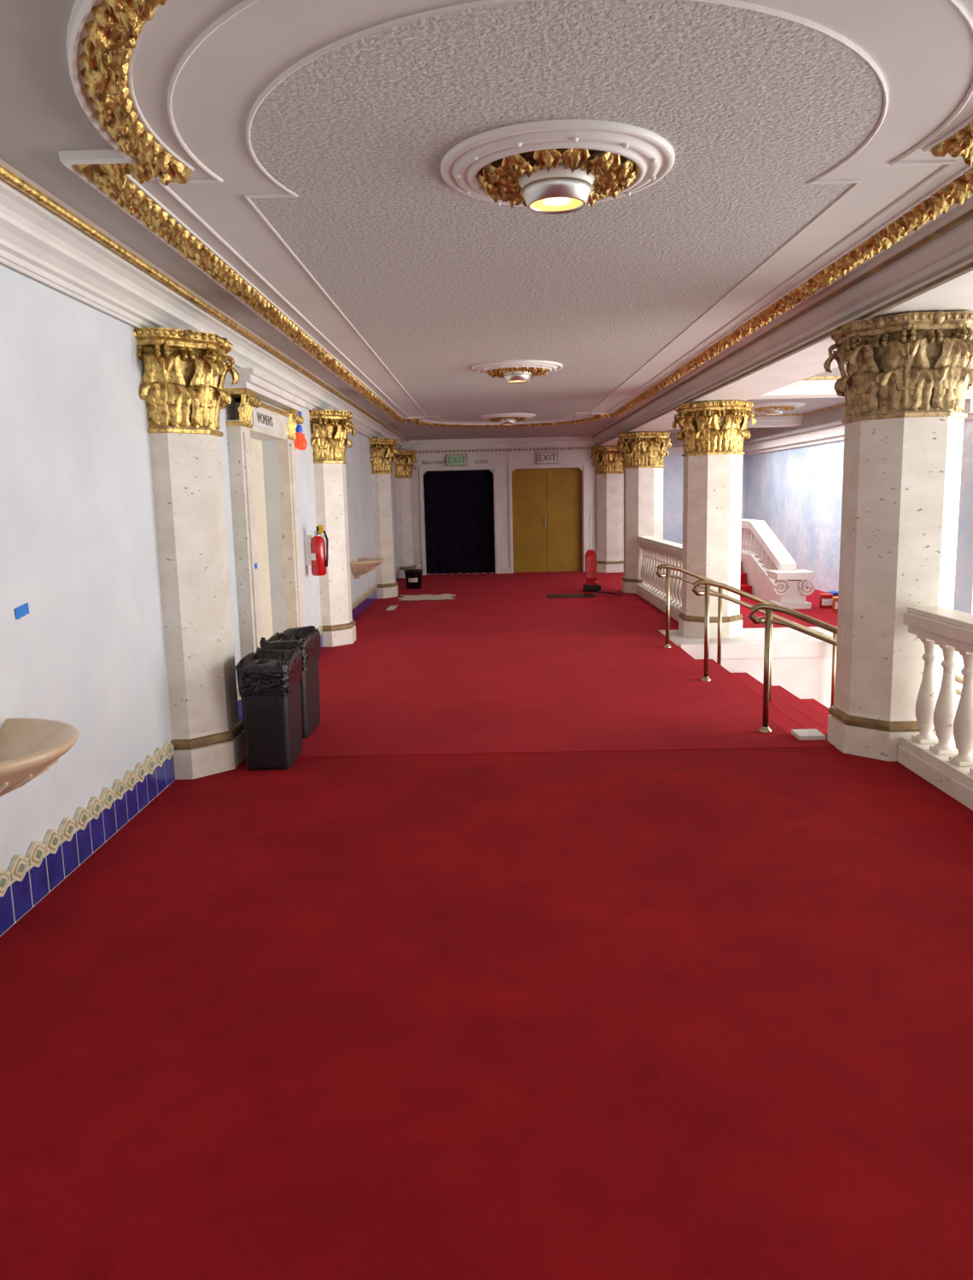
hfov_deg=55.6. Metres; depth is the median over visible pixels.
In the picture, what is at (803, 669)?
wall
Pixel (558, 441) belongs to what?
crown molding
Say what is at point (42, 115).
ceiling
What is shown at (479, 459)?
lettering
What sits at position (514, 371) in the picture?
ceiling light
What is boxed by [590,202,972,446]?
beam
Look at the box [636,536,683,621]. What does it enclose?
balustrade
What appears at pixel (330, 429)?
column
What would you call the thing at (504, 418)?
ceiling light
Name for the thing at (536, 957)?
floor
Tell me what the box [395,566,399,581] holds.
baseboard
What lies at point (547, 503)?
door
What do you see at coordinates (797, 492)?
wall
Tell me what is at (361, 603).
baseboard
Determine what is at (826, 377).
trim
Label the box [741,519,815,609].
balustrade
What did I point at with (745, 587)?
staircase
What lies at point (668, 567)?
stair handrail
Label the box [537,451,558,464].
exit sign
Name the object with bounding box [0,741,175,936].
baseboard
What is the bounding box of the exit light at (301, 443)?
[293,411,307,455]
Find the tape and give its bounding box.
[15,602,29,619]
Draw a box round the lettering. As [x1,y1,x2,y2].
[422,459,487,464]
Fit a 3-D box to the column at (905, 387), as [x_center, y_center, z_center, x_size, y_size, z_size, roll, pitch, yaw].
[2.488,-0.591,5.582,0.856,2.540,0.856,-1,9,1]
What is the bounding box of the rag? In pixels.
[385,604,398,610]
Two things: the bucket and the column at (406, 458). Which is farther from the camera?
the column at (406, 458)
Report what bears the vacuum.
on the floor
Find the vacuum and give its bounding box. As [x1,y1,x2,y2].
[583,514,601,590]
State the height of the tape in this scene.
0.057 m
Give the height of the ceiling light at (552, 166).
0.132 m
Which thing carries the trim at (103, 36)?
attached to the ceiling
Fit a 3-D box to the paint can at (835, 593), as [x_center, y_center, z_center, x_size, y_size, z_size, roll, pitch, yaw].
[4.823,-0.576,12.780,0.182,0.190,0.192,-1,9,1]
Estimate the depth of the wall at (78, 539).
4.30 m
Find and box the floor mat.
[546,591,622,598]
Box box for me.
[790,729,826,740]
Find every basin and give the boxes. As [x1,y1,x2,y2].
[0,718,79,796]
[350,557,384,578]
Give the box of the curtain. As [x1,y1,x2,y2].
[423,469,495,573]
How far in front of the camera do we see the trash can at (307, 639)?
6.33 m
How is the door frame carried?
attached to the wall at (78, 539)
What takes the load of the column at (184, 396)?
on the floor
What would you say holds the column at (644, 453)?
on the floor
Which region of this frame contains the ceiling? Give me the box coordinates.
[0,0,972,439]
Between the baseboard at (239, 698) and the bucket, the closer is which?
the baseboard at (239, 698)
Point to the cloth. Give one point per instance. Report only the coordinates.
(446, 596)
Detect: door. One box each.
[251,438,273,639]
[512,467,582,572]
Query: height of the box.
0.030 m
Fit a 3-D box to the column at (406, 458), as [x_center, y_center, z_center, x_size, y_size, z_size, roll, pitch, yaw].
[-1.663,-2.544,18.691,0.567,2.540,0.856,-1,9,1]
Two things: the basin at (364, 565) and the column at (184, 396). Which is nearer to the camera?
the column at (184, 396)
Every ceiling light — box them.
[440,119,675,214]
[472,360,562,383]
[479,413,536,425]
[751,402,806,414]
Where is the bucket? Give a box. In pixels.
[403,563,423,589]
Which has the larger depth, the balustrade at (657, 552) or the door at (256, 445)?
the balustrade at (657, 552)
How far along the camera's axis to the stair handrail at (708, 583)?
7.78 m
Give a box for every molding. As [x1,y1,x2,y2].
[0,158,409,450]
[129,0,972,424]
[399,436,597,453]
[666,388,972,455]
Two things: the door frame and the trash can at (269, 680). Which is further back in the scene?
the door frame
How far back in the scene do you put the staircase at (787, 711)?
8.36 m
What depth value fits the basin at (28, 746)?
3.36 m
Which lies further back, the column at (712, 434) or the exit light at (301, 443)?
the column at (712, 434)
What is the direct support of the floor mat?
on the floor
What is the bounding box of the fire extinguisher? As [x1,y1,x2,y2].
[303,525,328,575]
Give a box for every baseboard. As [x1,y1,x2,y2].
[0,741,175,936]
[237,689,243,720]
[316,625,323,648]
[351,583,377,619]
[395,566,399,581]
[419,566,510,573]
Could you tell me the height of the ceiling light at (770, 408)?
0.132 m
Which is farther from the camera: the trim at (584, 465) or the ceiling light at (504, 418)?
the trim at (584, 465)
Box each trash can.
[235,646,303,770]
[259,625,321,738]
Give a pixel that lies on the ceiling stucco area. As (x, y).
(441, 282)
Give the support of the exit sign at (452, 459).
attached to the wall at (502, 459)
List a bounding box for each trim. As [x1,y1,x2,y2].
[58,0,972,428]
[419,463,586,575]
[670,375,845,434]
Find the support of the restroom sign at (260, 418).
attached to the wall at (78, 539)
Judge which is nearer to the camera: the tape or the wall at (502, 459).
the tape
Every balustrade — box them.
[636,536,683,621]
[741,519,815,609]
[897,606,972,810]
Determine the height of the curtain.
2.140 m
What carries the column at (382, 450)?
on the floor
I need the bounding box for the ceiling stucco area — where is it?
[250,0,884,421]
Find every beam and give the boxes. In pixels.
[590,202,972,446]
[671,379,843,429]
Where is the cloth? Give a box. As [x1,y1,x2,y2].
[397,593,455,601]
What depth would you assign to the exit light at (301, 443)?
8.71 m
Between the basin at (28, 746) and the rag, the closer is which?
the basin at (28, 746)
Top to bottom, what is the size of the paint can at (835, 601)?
0.190 m
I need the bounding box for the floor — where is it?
[0,571,972,1279]
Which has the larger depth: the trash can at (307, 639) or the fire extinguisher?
the fire extinguisher
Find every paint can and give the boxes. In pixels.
[819,593,833,608]
[828,590,838,596]
[832,596,838,612]
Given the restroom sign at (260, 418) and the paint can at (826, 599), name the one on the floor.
the paint can at (826, 599)
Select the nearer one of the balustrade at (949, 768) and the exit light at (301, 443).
the balustrade at (949, 768)
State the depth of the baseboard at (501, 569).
19.18 m
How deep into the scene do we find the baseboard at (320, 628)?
10.01 m
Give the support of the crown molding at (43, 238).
attached to the wall at (78, 539)
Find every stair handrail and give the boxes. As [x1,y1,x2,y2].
[655,564,837,706]
[691,578,962,701]
[748,602,964,732]
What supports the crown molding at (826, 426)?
attached to the wall at (797, 492)
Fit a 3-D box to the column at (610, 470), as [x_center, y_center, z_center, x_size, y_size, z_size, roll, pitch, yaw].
[2.563,-2.663,18.856,0.856,2.540,0.567,-1,9,1]
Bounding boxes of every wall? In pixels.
[0,263,398,870]
[411,445,746,574]
[679,640,972,755]
[744,419,972,613]
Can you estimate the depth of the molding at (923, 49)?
2.85 m
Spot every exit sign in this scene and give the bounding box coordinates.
[445,454,467,466]
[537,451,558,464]
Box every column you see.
[133,327,245,779]
[309,409,356,647]
[369,438,399,598]
[394,450,417,578]
[590,445,624,572]
[615,431,672,593]
[672,400,756,638]
[824,310,972,761]
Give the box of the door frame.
[223,367,309,658]
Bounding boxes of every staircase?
[677,645,830,734]
[740,561,752,596]
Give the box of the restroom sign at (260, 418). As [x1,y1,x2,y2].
[252,407,275,431]
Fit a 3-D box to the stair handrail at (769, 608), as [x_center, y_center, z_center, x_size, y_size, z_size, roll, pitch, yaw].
[3.080,0.530,6.158,2.689,1.619,0.084,-1,9,1]

